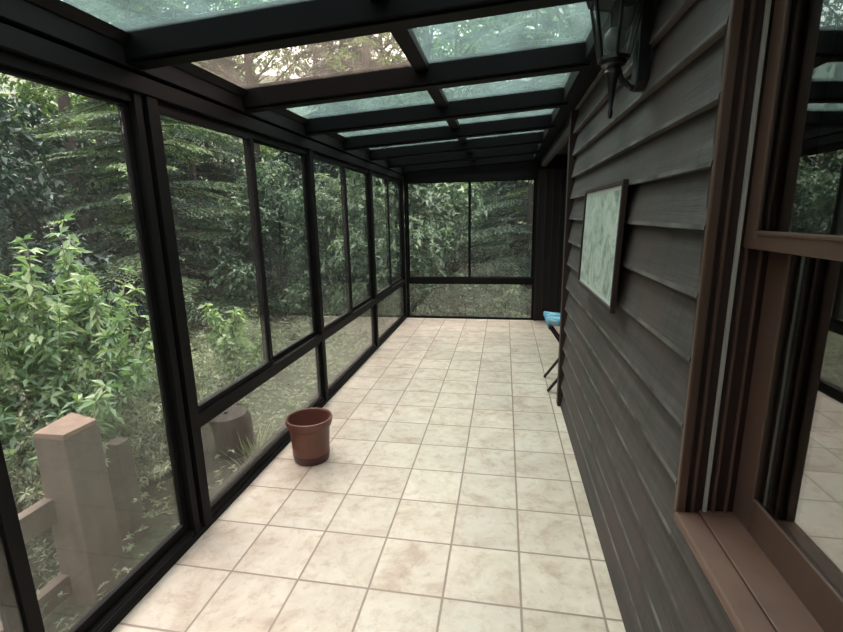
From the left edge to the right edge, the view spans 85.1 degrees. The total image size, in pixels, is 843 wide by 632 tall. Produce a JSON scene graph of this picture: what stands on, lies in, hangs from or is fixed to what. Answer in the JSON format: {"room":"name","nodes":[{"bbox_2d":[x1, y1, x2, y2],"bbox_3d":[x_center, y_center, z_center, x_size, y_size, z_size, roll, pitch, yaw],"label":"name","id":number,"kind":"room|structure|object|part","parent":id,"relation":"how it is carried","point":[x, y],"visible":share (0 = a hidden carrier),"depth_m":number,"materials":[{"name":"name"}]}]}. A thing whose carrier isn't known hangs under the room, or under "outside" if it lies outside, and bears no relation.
{"room":"sunroom","nodes":[
{"label":"sunroom","id":0,"kind":"room"},
{"bbox_2d":[0,0,406,631],"bbox_3d":[-0.979,-0.195,2.992,0.163,2.246,8.340,1,13,10],"label":"wall","id":1,"kind":"structure","parent":0,"point":[55,40],"depth_m":2.08,"materials":[{"name":"brown metal"}]},
{"bbox_2d":[0,65,192,631],"bbox_3d":[-1.300,0.255,1.337,0.072,2.028,1.545,1,13,10],"label":"window","id":2,"kind":"structure","parent":1,"relation":"in","point":[20,611],"depth_m":1.80,"materials":[{"name":"brown metal"}]},
{"bbox_3d":[-1.351,0.324,0.972,0.026,2.004,0.795,1,13,10],"label":"sash","id":3,"kind":"part","parent":2,"relation":"part of","materials":[{"name":"brown metal"}]},
{"bbox_2d":[158,106,323,510],"bbox_3d":[-1.009,-0.103,2.936,0.074,1.981,1.600,1,13,10],"label":"window","id":4,"kind":"structure","parent":1,"relation":"in","point":[213,405],"depth_m":2.83,"materials":[{"name":"brown metal"}]},
{"bbox_3d":[-1.069,-0.294,2.491,0.022,1.416,0.805,1,13,10],"label":"sash","id":5,"kind":"part","parent":4,"relation":"part of","materials":[{"name":"brown metal"}]},
{"bbox_3d":[-0.989,0.621,3.100,0.024,0.497,1.586,1,13,10],"label":"frame","id":6,"kind":"part","parent":4,"relation":"part of","materials":[{"name":"brown metal"}]},
{"bbox_3d":[-0.958,-0.461,3.247,0.022,1.416,0.831,1,13,10],"label":"sash","id":7,"kind":"part","parent":4,"relation":"part of","materials":[{"name":"brown metal"}]},
{"bbox_2d":[313,155,375,391],"bbox_3d":[-0.722,-0.454,4.521,0.074,1.981,1.602,1,13,10],"label":"window","id":8,"kind":"structure","parent":1,"relation":"in","point":[352,312],"depth_m":4.48,"materials":[{"name":"brown metal"}]},
{"bbox_3d":[-0.782,-0.645,4.075,0.022,1.416,0.806,1,13,10],"label":"sash","id":9,"kind":"part","parent":8,"relation":"part of","materials":[{"name":"brown metal"}]},
{"bbox_3d":[-0.702,0.269,4.685,0.024,0.497,1.588,1,13,10],"label":"frame","id":10,"kind":"part","parent":8,"relation":"part of","materials":[{"name":"brown metal"}]},
{"bbox_3d":[-0.671,-0.813,4.833,0.022,1.416,0.832,1,13,10],"label":"sash","id":11,"kind":"part","parent":8,"relation":"part of","materials":[{"name":"brown metal"}]},
{"bbox_2d":[372,173,404,340],"bbox_3d":[-0.434,-0.807,6.111,0.074,1.981,1.609,1,13,10],"label":"window","id":12,"kind":"structure","parent":1,"relation":"in","point":[382,294],"depth_m":6.09,"materials":[{"name":"brown metal"}]},
{"bbox_3d":[-0.494,-0.998,5.663,0.022,1.416,0.810,1,13,10],"label":"sash","id":13,"kind":"part","parent":12,"relation":"part of","materials":[{"name":"glass"}]},
{"bbox_3d":[-0.414,-0.084,6.275,0.024,0.497,1.595,1,13,10],"label":"frame","id":14,"kind":"part","parent":12,"relation":"part of","materials":[{"name":"brown metal"}]},
{"bbox_3d":[-0.383,-1.166,6.424,0.022,1.416,0.836,1,13,10],"label":"sash","id":15,"kind":"part","parent":12,"relation":"part of","materials":[{"name":"brown metal"}]},
{"bbox_2d":[111,318,625,631],"bbox_3d":[0.473,0.995,2.962,3.056,0.120,8.380,1,13,10],"label":"floor","id":16,"kind":"structure","parent":0,"point":[449,495],"depth_m":2.40,"materials":[{"name":"tile"}]},
{"bbox_2d":[285,407,331,465],"bbox_3d":[-0.728,0.795,3.008,0.298,0.295,0.298,1,13,10],"label":"flower pot","id":17,"kind":"object","parent":16,"relation":"on","point":[309,428],"visible":1,"depth_m":2.93,"materials":[{"name":"ceramic"}]},
{"bbox_2d":[543,311,559,391],"bbox_3d":[1.348,0.319,4.146,0.470,0.660,0.420,1,13,10],"label":"folding stool","id":18,"kind":"object","parent":16,"relation":"on","point":[552,319],"visible":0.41,"depth_m":4.06,"materials":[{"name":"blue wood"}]},
{"bbox_3d":[1.383,0.309,4.342,0.426,0.594,0.026,1,13,10],"label":"leg","id":19,"kind":"part","parent":18,"relation":"part of","materials":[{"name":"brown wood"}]},
{"bbox_3d":[1.343,0.029,4.083,0.470,0.067,0.380,1,13,10],"label":"seat","id":20,"kind":"part","parent":18,"relation":"part of","materials":[{"name":"blue fabric"}]},
{"bbox_3d":[1.319,0.388,3.987,0.426,0.594,0.026,1,13,10],"label":"leg","id":21,"kind":"part","parent":18,"relation":"part of","materials":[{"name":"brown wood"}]},
{"bbox_3d":[1.315,0.393,3.963,0.426,0.594,0.026,1,13,10],"label":"leg","id":22,"kind":"part","parent":18,"relation":"part of","materials":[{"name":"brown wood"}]},
{"bbox_2d":[120,0,655,173],"bbox_3d":[-0.049,-1.286,2.493,2.046,0.262,8.510,1,13,10],"label":"ceiling","id":23,"kind":"structure","parent":0,"point":[279,24],"depth_m":2.34,"materials":[{"name":"brown metal"}]},
{"bbox_2d":[403,154,567,319],"bbox_3d":[1.184,-1.174,6.689,3.076,2.500,0.080,1,13,10],"label":"wall","id":24,"kind":"structure","parent":0,"point":[523,170],"depth_m":6.54,"materials":[{"name":"brown metal"}]},
{"bbox_2d":[406,179,535,318],"bbox_3d":[0.713,-0.966,6.826,1.873,2.028,0.070,1,13,10],"label":"window","id":25,"kind":"structure","parent":24,"relation":"in","point":[470,279],"depth_m":6.83,"materials":[{"name":"brown metal"}]},
{"bbox_3d":[0.254,-1.269,6.828,0.958,1.418,0.022,1,13,10],"label":"sash","id":26,"kind":"part","parent":25,"relation":"part of","materials":[{"name":"glass"}]},
{"bbox_3d":[0.724,-0.236,6.970,1.873,0.540,0.024,1,13,10],"label":"frame","id":27,"kind":"part","parent":25,"relation":"part of","materials":[{"name":"brown metal"}]},
{"bbox_3d":[1.161,-1.258,6.694,0.955,1.418,0.022,1,13,10],"label":"sash","id":28,"kind":"part","parent":25,"relation":"part of","materials":[{"name":"glass"}]},
{"bbox_2d":[533,169,566,320],"bbox_3d":[2.132,-0.981,6.541,0.990,2.150,0.078,1,13,10],"label":"end panel","id":29,"kind":"object","parent":24,"relation":"attached to","point":[551,187],"visible":0.31,"depth_m":6.55,"materials":[{"name":"wood"}]},
{"bbox_2d":[541,117,569,165],"bbox_3d":[1.881,-1.850,4.762,1.018,0.225,3.115,1,13,10],"label":"wall","id":30,"kind":"structure","parent":0,"point":[564,150],"depth_m":5.11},
{"bbox_2d":[560,0,744,631],"bbox_3d":[0.747,0.089,1.083,0.141,2.480,5.150,1,13,10],"label":"wall","id":31,"kind":"structure","parent":0,"point":[624,383],"depth_m":1.56,"materials":[{"name":"wood"}]},
{"bbox_2d":[543,126,568,166],"bbox_3d":[1.323,-1.641,4.561,0.042,0.065,2.445,1,13,10],"label":"trim","id":32,"kind":"structure","parent":31,"relation":"attached to","point":[564,138],"depth_m":4.20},
{"bbox_2d":[556,110,578,405],"bbox_3d":[1.181,-0.436,3.541,0.162,2.400,0.080,1,13,10],"label":"trim","id":33,"kind":"structure","parent":31,"relation":"attached to","point":[573,113],"depth_m":3.50,"materials":[{"name":"wood"}]},
{"bbox_2d":[577,179,628,313],"bbox_3d":[0.865,-0.363,2.251,0.022,0.533,0.880,3,13,10],"label":"framed picture","id":34,"kind":"object","parent":31,"relation":"attached to","point":[604,211],"visible":1,"depth_m":2.11},
{"bbox_2d":[586,0,654,118],"bbox_3d":[0.686,-0.954,1.627,0.208,0.477,0.208,-10,15,-34],"label":"wall lantern","id":35,"kind":"object","parent":31,"relation":"attached to","point":[642,24],"visible":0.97,"depth_m":1.60,"materials":[{"name":"black paint"}]},
{"bbox_3d":[0.684,-0.968,1.625,0.074,0.100,0.074,1,13,10],"label":"globe bulb","id":36,"kind":"part","parent":35,"relation":"part of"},
{"bbox_3d":[0.745,-0.845,1.641,0.096,0.079,0.022,1,13,10],"label":"bracket arm","id":37,"kind":"part","parent":35,"relation":"part of","materials":[{"name":"black paint"}]},
{"bbox_2d":[673,0,842,631],"bbox_3d":[0.705,-0.110,0.614,0.222,1.630,1.058,1,13,10],"label":"window","id":38,"kind":"structure","parent":31,"relation":"in","point":[764,574],"depth_m":1.06,"materials":[{"name":"brown paint"}]},
{"bbox_3d":[0.689,0.664,0.773,0.161,0.051,1.028,1,13,10],"label":"sill","id":39,"kind":"part","parent":38,"relation":"part of","materials":[{"name":"brown paint"}]},
{"bbox_3d":[0.772,0.265,0.721,0.039,0.750,0.924,1,13,10],"label":"sash","id":40,"kind":"part","parent":38,"relation":"part of","materials":[{"name":"brown paint"}]},
{"bbox_3d":[0.701,-0.465,0.572,0.039,0.818,0.924,1,13,10],"label":"sash","id":41,"kind":"part","parent":38,"relation":"part of","materials":[{"name":"brown paint"}]},
{"bbox_2d":[769,0,842,578],"bbox_3d":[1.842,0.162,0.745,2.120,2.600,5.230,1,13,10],"label":"window glass","id":42,"kind":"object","parent":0,"point":[807,487],"depth_m":3.07,"materials":[{"name":"glass"}]},
{"label":"outside","id":43,"kind":"structure","parent":0,"visible":0},
{"bbox_2d":[0,70,560,631],"bbox_3d":[-4.796,-14.199,5.247,112.000,30.904,120.000,1,13,10],"label":"ground","id":44,"kind":"structure","parent":43,"point":[160,526],"depth_m":5.32,"materials":[{"name":"plant"}]},
{"bbox_2d":[0,103,53,270],"bbox_3d":[-12.877,-5.859,11.107,6.031,11.401,6.636,2,13,15],"label":"dark hemlock","id":45,"kind":"object","parent":44,"relation":"on","point":[49,224],"visible":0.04,"depth_m":12.41,"materials":[{"name":"green plant"}]},
{"bbox_2d":[0,73,74,228],"bbox_3d":[-14.754,-7.420,14.195,6.947,12.419,7.094,0,12,7],"label":"leafy tree","id":46,"kind":"object","parent":44,"relation":"on","point":[25,87],"visible":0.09,"depth_m":15.05,"materials":[{"name":"green plant"}]},
{"bbox_2d":[0,242,97,507],"bbox_3d":[-2.791,0.488,3.143,1.014,2.133,0.947,-6,13,-20],"label":"bush","id":47,"kind":"object","parent":44,"relation":"on","point":[20,329],"visible":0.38,"depth_m":3.09,"materials":[{"name":"green plant"}]},
{"bbox_2d":[0,412,126,631],"bbox_3d":[-2.025,1.269,1.945,0.253,1.112,1.657,1,13,10],"label":"wooden post","id":48,"kind":"object","parent":44,"relation":"on","point":[78,504],"visible":0.91,"depth_m":2.48,"materials":[{"name":"brown wood"}]},
{"bbox_3d":[-2.101,1.406,1.845,0.060,0.590,1.380,1,13,10],"label":"rail","id":49,"kind":"part","parent":48,"relation":"part of","materials":[{"name":"brown wood"}]},
{"bbox_2d":[0,90,128,333],"bbox_3d":[-6.239,-0.884,5.759,4.424,4.140,3.484,7,15,34],"label":"dark laurel","id":50,"kind":"object","parent":44,"relation":"on","point":[11,126],"visible":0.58,"depth_m":6.09,"materials":[{"name":"green plant"}]},
{"bbox_2d":[31,23,109,239],"bbox_3d":[-17.520,-13.725,18.586,9.821,21.258,10.675,-9,15,-33],"label":"tree","id":51,"kind":"object","parent":44,"relation":"on","point":[36,84],"visible":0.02,"depth_m":19.64,"materials":[{"name":"green plant"}]},
{"bbox_2d":[0,130,143,300],"bbox_3d":[-8.803,-1.844,10.454,3.871,4.600,4.916,8,15,36],"label":"dark laurel","id":52,"kind":"object","parent":44,"relation":"on","point":[38,208],"visible":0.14,"depth_m":10.52,"materials":[{"name":"green plant"}]},
{"bbox_2d":[42,94,101,284],"bbox_3d":[-9.213,-5.831,11.513,1.018,12.242,1.920,2,13,13],"label":"bare trunk","id":53,"kind":"object","parent":44,"relation":"on","point":[68,94],"visible":0.12,"depth_m":12.12,"materials":[{"name":"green plant"}]},
{"bbox_2d":[44,88,101,296],"bbox_3d":[-7.078,-5.417,9.262,1.018,12.242,1.920,-12,16,-40],"label":"bare trunk","id":54,"kind":"object","parent":44,"relation":"on","point":[63,101],"visible":0.24,"depth_m":9.55,"materials":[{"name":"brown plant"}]},
{"bbox_2d":[14,14,134,223],"bbox_3d":[-15.556,-10.678,22.812,7.137,12.759,7.288,-13,17,-43],"label":"leafy tree","id":55,"kind":"object","parent":44,"relation":"on","point":[102,14],"visible":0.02,"depth_m":22.18,"materials":[{"name":"green plant"}]},
{"bbox_3d":[-15.582,-11.123,22.698,7.186,12.247,7.288,-13,17,-43],"label":"crown","id":56,"kind":"part","parent":55,"relation":"part of","materials":[{"name":"green plant"}]},
{"bbox_2d":[0,233,156,513],"bbox_3d":[-2.773,0.381,3.202,2.135,2.319,2.124,-6,13,-22],"label":"leafy shrub","id":57,"kind":"object","parent":44,"relation":"on","point":[103,410],"visible":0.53,"depth_m":3.14,"materials":[{"name":"green plant"}]},
{"bbox_2d":[2,364,171,511],"bbox_3d":[-2.374,0.924,3.145,1.528,1.233,1.268,2,13,14],"label":"leafy shrub","id":58,"kind":"object","parent":44,"relation":"on","point":[149,420],"visible":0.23,"depth_m":3.10,"materials":[{"name":"green plant"}]},
{"bbox_2d":[0,94,179,324],"bbox_3d":[-7.173,-1.465,7.654,4.916,4.600,3.871,-2,12,-2],"label":"dark laurel","id":59,"kind":"object","parent":44,"relation":"on","point":[36,116],"visible":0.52,"depth_m":7.78,"materials":[{"name":"green plant"}]},
{"bbox_2d":[3,118,182,288],"bbox_3d":[-9.606,-2.993,13.438,4.258,5.059,5.408,1,12,7],"label":"dark laurel","id":60,"kind":"object","parent":44,"relation":"on","point":[82,143],"visible":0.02,"depth_m":12.49,"materials":[{"name":"green plant"}]},
{"bbox_2d":[0,0,187,239],"bbox_3d":[-12.615,-9.458,17.401,8.275,14.793,8.450,-4,13,-14],"label":"leafy tree","id":61,"kind":"object","parent":44,"relation":"on","point":[45,110],"visible":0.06,"depth_m":16.15,"materials":[{"name":"green plant"}]},
{"bbox_2d":[43,213,159,421],"bbox_3d":[-2.689,0.266,3.835,0.947,2.197,1.014,0,12,4],"label":"sapling","id":62,"kind":"object","parent":44,"relation":"on","point":[92,314],"visible":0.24,"depth_m":3.47,"materials":[{"name":"green plant"}]},
{"bbox_2d":[104,437,147,545],"bbox_3d":[-1.949,1.181,3.026,0.120,0.780,0.120,1,13,10],"label":"wooden stake","id":63,"kind":"object","parent":44,"relation":"on","point":[121,469],"visible":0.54,"depth_m":2.98,"materials":[{"name":"grey wood"}]},
{"bbox_2d":[50,3,221,230],"bbox_3d":[-11.076,-8.413,18.030,6.534,12.351,7.189,1,13,10],"label":"dark hemlock","id":64,"kind":"object","parent":44,"relation":"on","point":[97,3],"visible":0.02,"depth_m":17.63,"materials":[{"name":"green plant"}]},
{"bbox_2d":[88,357,218,486],"bbox_3d":[-2.192,0.826,3.736,1.171,1.138,1.410,-1,12,2],"label":"leafy shrub","id":65,"kind":"object","parent":44,"relation":"on","point":[202,374],"visible":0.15,"depth_m":3.76,"materials":[{"name":"green plant"}]},
{"bbox_2d":[0,0,308,335],"bbox_3d":[-5.220,-3.508,8.508,5.599,8.076,5.224,-5,13,-15],"label":"tree","id":66,"kind":"object","parent":44,"relation":"on","point":[107,5],"visible":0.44,"depth_m":8.20,"materials":[{"name":"green plant"}]},
{"bbox_2d":[63,0,276,320],"bbox_3d":[-8.411,-9.737,10.350,9.290,20.108,10.097,3,13,17],"label":"tree","id":67,"kind":"object","parent":44,"relation":"on","point":[77,4],"visible":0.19,"depth_m":11.45,"materials":[{"name":"green plant"}]},
{"bbox_3d":[-8.485,-13.539,9.520,9.290,12.324,10.097,3,13,17],"label":"crown","id":68,"kind":"part","parent":67,"relation":"part of","materials":[{"name":"green plant"}]},
{"bbox_2d":[131,335,213,386],"bbox_3d":[-2.874,0.610,5.101,1.175,0.948,0.976,10,17,42],"label":"leafy shrub","id":69,"kind":"object","parent":44,"relation":"on","point":[195,340],"visible":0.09,"depth_m":5.11,"materials":[{"name":"green plant"}]},
{"bbox_2d":[71,0,299,306],"bbox_3d":[-5.760,-5.008,11.371,5.806,9.976,5.277,-4,13,-15],"label":"dark hemlock","id":70,"kind":"object","parent":44,"relation":"on","point":[226,173],"visible":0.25,"depth_m":11.14,"materials":[{"name":"green plant"}]},
{"bbox_2d":[144,336,239,401],"bbox_3d":[-2.323,0.711,4.584,1.214,0.980,1.008,4,13,23],"label":"leafy shrub","id":71,"kind":"object","parent":44,"relation":"on","point":[204,381],"visible":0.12,"depth_m":4.77,"materials":[{"name":"green plant"}]},
{"bbox_2d":[100,142,299,303],"bbox_3d":[-6.425,-2.574,13.279,5.162,4.829,4.064,2,13,14],"label":"dark laurel","id":72,"kind":"object","parent":44,"relation":"on","point":[176,162],"visible":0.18,"depth_m":12.68,"materials":[{"name":"green plant"}]},
{"bbox_2d":[161,0,283,287],"bbox_3d":[-7.222,-6.095,15.695,5.529,10.451,6.083,-9,15,-33],"label":"dark hemlock","id":73,"kind":"object","parent":44,"relation":"on","point":[212,63],"visible":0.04,"depth_m":15.71,"materials":[{"name":"green plant"}]},
{"bbox_2d":[202,406,255,484],"bbox_3d":[-1.650,1.071,3.916,0.538,0.515,0.556,-10,15,-35],"label":"tree stump","id":74,"kind":"object","parent":44,"relation":"on","point":[222,431],"visible":0.65,"depth_m":3.74,"materials":[{"name":"wood"}]},
{"bbox_2d":[197,303,262,381],"bbox_3d":[-2.361,0.376,5.694,0.682,1.186,0.904,1,13,10],"label":"sapling","id":75,"kind":"object","parent":44,"relation":"on","point":[229,346],"visible":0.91,"depth_m":5.51,"materials":[{"name":"green plant"}]},
{"bbox_2d":[172,0,296,240],"bbox_3d":[-8.531,-9.222,20.578,6.994,12.502,7.141,3,13,19],"label":"leafy tree","id":76,"kind":"object","parent":44,"relation":"on","point":[264,148],"visible":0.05,"depth_m":20.05,"materials":[{"name":"green plant"}]},
{"bbox_2d":[167,0,321,166],"bbox_3d":[-11.215,-16.703,27.789,10.497,20.904,9.658,2,13,14],"label":"tree","id":77,"kind":"object","parent":44,"relation":"on","point":[256,74],"visible":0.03,"depth_m":29.47,"materials":[{"name":"green plant"}]},
{"bbox_3d":[-11.292,-20.655,26.926,10.497,12.812,9.658,2,13,14],"label":"crown","id":78,"kind":"part","parent":77,"relation":"part of","materials":[{"name":"green plant"}]},
{"bbox_2d":[221,422,272,467],"bbox_3d":[-1.371,1.106,3.869,0.543,0.414,0.570,7,15,33],"label":"grass tuft","id":79,"kind":"object","parent":44,"relation":"on","point":[252,450],"visible":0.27,"depth_m":3.81,"materials":[{"name":"green plant"}]},
{"bbox_2d":[207,307,293,362],"bbox_3d":[-2.451,0.329,6.620,1.175,0.948,0.976,-6,13,-22],"label":"leafy shrub","id":80,"kind":"object","parent":44,"relation":"on","point":[253,339],"visible":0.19,"depth_m":6.49,"materials":[{"name":"green plant"}]},
{"bbox_2d":[230,0,273,290],"bbox_3d":[-5.646,-7.268,14.529,2.160,13.773,1.145,4,13,21],"label":"bare trunk","id":81,"kind":"object","parent":44,"relation":"on","point":[247,58],"visible":0.1,"depth_m":14.65,"materials":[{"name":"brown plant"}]},
{"bbox_2d":[183,0,332,249],"bbox_3d":[-8.169,-12.818,20.623,9.856,19.628,9.068,-1,12,-1],"label":"tree","id":82,"kind":"object","parent":44,"relation":"on","point":[285,51],"visible":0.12,"depth_m":19.62,"materials":[{"name":"green plant"}]},
{"bbox_3d":[-8.241,-16.529,19.813,9.856,12.030,9.068,-1,12,-1],"label":"crown","id":83,"kind":"part","parent":82,"relation":"part of","materials":[{"name":"green plant"}]},
{"bbox_2d":[4,279,529,631],"bbox_3d":[-4.550,0.101,10.010,17.309,0.944,18.653,1,13,10],"label":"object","id":84,"kind":"structure","parent":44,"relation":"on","point":[305,328],"depth_m":7.18,"materials":[{"name":"green plant"}]},
{"bbox_2d":[193,158,364,328],"bbox_3d":[-3.025,-1.335,9.559,3.161,3.561,2.920,-7,13,-24],"label":"tree","id":85,"kind":"object","parent":44,"relation":"on","point":[289,208],"visible":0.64,"depth_m":9.06,"materials":[{"name":"green plant"}]},
{"bbox_2d":[238,149,351,288],"bbox_3d":[-3.236,-3.009,14.350,4.916,4.600,3.871,-7,14,-26],"label":"dark laurel","id":86,"kind":"object","parent":44,"relation":"on","point":[293,160],"visible":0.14,"depth_m":13.53,"materials":[{"name":"green plant"}]},
{"bbox_2d":[264,0,364,226],"bbox_3d":[-5.142,-9.559,22.417,6.968,12.456,7.115,2,13,15],"label":"leafy tree","id":87,"kind":"object","parent":44,"relation":"on","point":[297,71],"visible":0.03,"depth_m":21.52,"materials":[{"name":"green plant"}]},
{"bbox_2d":[286,40,363,196],"bbox_3d":[-3.868,-8.391,20.541,6.031,11.401,6.636,9,16,40],"label":"dark hemlock","id":88,"kind":"object","parent":44,"relation":"on","point":[323,71],"visible":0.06,"depth_m":19.71,"materials":[{"name":"green plant"}]},
{"bbox_2d":[256,0,400,109],"bbox_3d":[-5.339,-14.489,26.918,9.413,18.745,8.660,-7,13,-24],"label":"tree","id":89,"kind":"object","parent":44,"relation":"on","point":[278,64],"visible":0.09,"depth_m":27.85,"materials":[{"name":"green plant"}]},
{"bbox_2d":[275,172,398,322],"bbox_3d":[-1.648,-1.525,10.295,2.749,3.352,2.975,-1,12,0],"label":"shrub","id":90,"kind":"object","parent":44,"relation":"on","point":[334,203],"visible":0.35,"depth_m":9.75,"materials":[{"name":"green plant"}]},
{"bbox_2d":[291,174,394,305],"bbox_3d":[-1.790,-1.913,11.806,2.920,3.561,3.161,-12,17,-42],"label":"shrub","id":91,"kind":"object","parent":44,"relation":"on","point":[320,237],"visible":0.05,"depth_m":11.36,"materials":[{"name":"green plant"}]},
{"bbox_2d":[291,34,424,272],"bbox_3d":[-1.988,-5.932,15.254,5.806,9.976,5.277,5,14,27],"label":"dark hemlock","id":92,"kind":"object","parent":44,"relation":"on","point":[342,107],"visible":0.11,"depth_m":14.62,"materials":[{"name":"green plant"}]},
{"bbox_2d":[342,35,378,242],"bbox_3d":[-1.669,-6.247,12.641,1.920,12.242,1.018,7,14,32],"label":"bare trunk","id":93,"kind":"object","parent":44,"relation":"on","point":[365,47],"visible":0.14,"depth_m":12.59,"materials":[{"name":"brown plant"}]},
{"bbox_2d":[335,25,443,134],"bbox_3d":[-1.764,-10.109,20.927,8.191,14.341,8.022,-3,13,-10],"label":"leafy tree","id":94,"kind":"object","parent":44,"relation":"on","point":[392,40],"visible":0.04,"depth_m":20.03,"materials":[{"name":"green plant"}]},
{"bbox_2d":[295,123,487,329],"bbox_3d":[-0.306,-1.818,9.178,3.719,4.190,3.436,-11,16,-37],"label":"tree","id":95,"kind":"object","parent":44,"relation":"on","point":[417,199],"visible":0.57,"depth_m":8.45,"materials":[{"name":"green plant"}]},
{"bbox_2d":[331,186,460,279],"bbox_3d":[-0.588,-2.209,12.939,3.933,3.680,3.097,-2,12,-4],"label":"dark laurel","id":96,"kind":"object","parent":44,"relation":"on","point":[380,186],"visible":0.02,"depth_m":12.57,"materials":[{"name":"green plant"}]},
{"bbox_2d":[349,28,482,126],"bbox_3d":[-0.358,-14.324,25.101,9.754,19.425,8.974,-3,12,-9],"label":"tree","id":97,"kind":"object","parent":44,"relation":"on","point":[463,44],"visible":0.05,"depth_m":24.98,"materials":[{"name":"green plant"}]},
{"bbox_3d":[-0.430,-17.997,24.300,9.754,11.906,8.974,-3,12,-9],"label":"crown","id":98,"kind":"part","parent":97,"relation":"part of","materials":[{"name":"green plant"}]},
{"bbox_2d":[322,13,527,273],"bbox_3d":[-0.136,-6.752,13.921,6.950,12.184,6.503,-5,13,-18],"label":"broadleaf tree","id":99,"kind":"object","parent":44,"relation":"on","point":[427,41],"visible":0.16,"depth_m":12.61,"materials":[{"name":"green plant"}]},
{"bbox_3d":[-0.165,-8.550,13.547,6.972,8.618,6.534,-5,13,-18],"label":"crown","id":100,"kind":"part","parent":99,"relation":"part of","materials":[{"name":"green plant"}]},
{"bbox_2d":[410,273,452,315],"bbox_3d":[0.128,-0.230,8.407,0.928,1.131,1.004,3,13,17],"label":"shrub","id":101,"kind":"object","parent":44,"relation":"on","point":[426,295],"visible":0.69,"depth_m":8.24,"materials":[{"name":"green plant"}]},
{"bbox_2d":[392,24,475,261],"bbox_3d":[0.349,-7.624,18.842,6.031,11.401,6.636,3,13,19],"label":"dark hemlock","id":102,"kind":"object","parent":44,"relation":"on","point":[452,36],"visible":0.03,"depth_m":17.97,"materials":[{"name":"green plant"}]},
{"bbox_2d":[376,181,516,306],"bbox_3d":[0.470,-2.025,11.177,3.533,3.980,3.264,5,14,26],"label":"shrub","id":103,"kind":"object","parent":44,"relation":"on","point":[486,187],"visible":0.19,"depth_m":10.81,"materials":[{"name":"green plant"}]},
{"bbox_2d":[449,273,490,316],"bbox_3d":[0.870,-0.256,8.579,0.928,1.131,1.004,3,13,17],"label":"shrub","id":104,"kind":"object","parent":44,"relation":"on","point":[464,288],"visible":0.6,"depth_m":8.42,"materials":[{"name":"green plant"}]},
{"bbox_2d":[409,19,531,247],"bbox_3d":[1.542,-9.879,21.246,7.662,13.697,7.824,9,16,38],"label":"leafy tree","id":105,"kind":"object","parent":44,"relation":"on","point":[473,27],"visible":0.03,"depth_m":20.60,"materials":[{"name":"green plant"}]},
{"bbox_2d":[417,15,530,182],"bbox_3d":[4.343,-16.736,28.096,9.835,21.288,10.690,-3,12,-9],"label":"tree","id":106,"kind":"object","parent":44,"relation":"on","point":[452,48],"visible":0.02,"depth_m":26.80,"materials":[{"name":"green plant"}]},
{"bbox_3d":[4.265,-20.761,27.217,9.835,13.048,10.690,-3,12,-9],"label":"crown","id":107,"kind":"part","parent":106,"relation":"part of","materials":[{"name":"green plant"}]},
{"bbox_2d":[444,181,526,263],"bbox_3d":[2.246,-4.211,18.354,5.408,5.059,4.258,-6,13,-20],"label":"dark laurel","id":108,"kind":"object","parent":44,"relation":"on","point":[503,181],"visible":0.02,"depth_m":18.35,"materials":[{"name":"green plant"}]},
{"bbox_2d":[443,14,534,264],"bbox_3d":[2.962,-6.804,16.714,5.780,10.926,6.360,-1,12,0],"label":"dark hemlock","id":109,"kind":"object","parent":44,"relation":"on","point":[474,34],"visible":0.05,"depth_m":16.27,"materials":[{"name":"green plant"}]},
{"bbox_2d":[471,180,527,297],"bbox_3d":[3.085,-2.200,12.230,3.097,3.680,3.933,10,16,41],"label":"dark laurel","id":110,"kind":"object","parent":44,"relation":"on","point":[506,187],"visible":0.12,"depth_m":11.82,"materials":[{"name":"green plant"}]},
{"bbox_2d":[429,3,574,316],"bbox_3d":[2.279,-3.255,9.087,4.715,6.801,4.399,2,13,15],"label":"tree","id":111,"kind":"object","parent":44,"relation":"on","point":[548,25],"visible":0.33,"depth_m":9.11,"materials":[{"name":"green plant"}]},
{"bbox_2d":[450,12,554,285],"bbox_3d":[2.921,-5.447,14.276,5.530,9.501,5.026,-2,12,-4],"label":"dark hemlock","id":112,"kind":"object","parent":44,"relation":"on","point":[529,84],"visible":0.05,"depth_m":13.77,"materials":[{"name":"green plant"}]},
{"bbox_2d":[478,284,528,317],"bbox_3d":[1.450,-0.189,8.257,0.893,1.089,0.967,5,14,25],"label":"shrub","id":113,"kind":"object","parent":44,"relation":"on","point":[506,291],"visible":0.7,"depth_m":8.12,"materials":[{"name":"green plant"}]},
{"bbox_2d":[452,2,590,80],"bbox_3d":[3.479,-10.116,12.494,8.848,19.150,9.616,-6,13,-20],"label":"tree","id":114,"kind":"object","parent":44,"relation":"on","point":[561,17],"visible":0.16,"depth_m":13.38,"materials":[{"name":"green plant"}]},
{"bbox_3d":[3.408,-13.737,11.703,8.848,11.738,9.616,-6,13,-20],"label":"crown","id":115,"kind":"part","parent":114,"relation":"part of","materials":[{"name":"green plant"}]},
{"bbox_2d":[463,5,590,120],"bbox_3d":[6.004,-11.566,22.164,8.305,15.560,8.876,0,12,5],"label":"broadleaf tree","id":116,"kind":"object","parent":44,"relation":"on","point":[574,5],"visible":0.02,"depth_m":22.02,"materials":[{"name":"green plant"}]},
{"bbox_2d":[480,8,589,222],"bbox_3d":[4.886,-8.983,19.476,7.254,12.699,7.104,8,15,35],"label":"leafy tree","id":117,"kind":"object","parent":44,"relation":"on","point":[560,8],"visible":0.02,"depth_m":18.90,"materials":[{"name":"green plant"}]},
{"bbox_2d":[478,2,594,297],"bbox_3d":[3.500,-3.763,10.911,5.009,7.226,4.674,-13,17,-43],"label":"tree","id":118,"kind":"object","parent":44,"relation":"on","point":[580,32],"visible":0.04,"depth_m":10.37,"materials":[{"name":"green plant"}]},
{"bbox_2d":[524,8,552,112],"bbox_3d":[3.216,-5.673,12.642,0.890,10.712,1.680,3,13,19],"label":"bare trunk","id":119,"kind":"object","parent":44,"relation":"on","point":[550,31],"visible":0.04,"depth_m":12.09,"materials":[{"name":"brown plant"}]}
]}

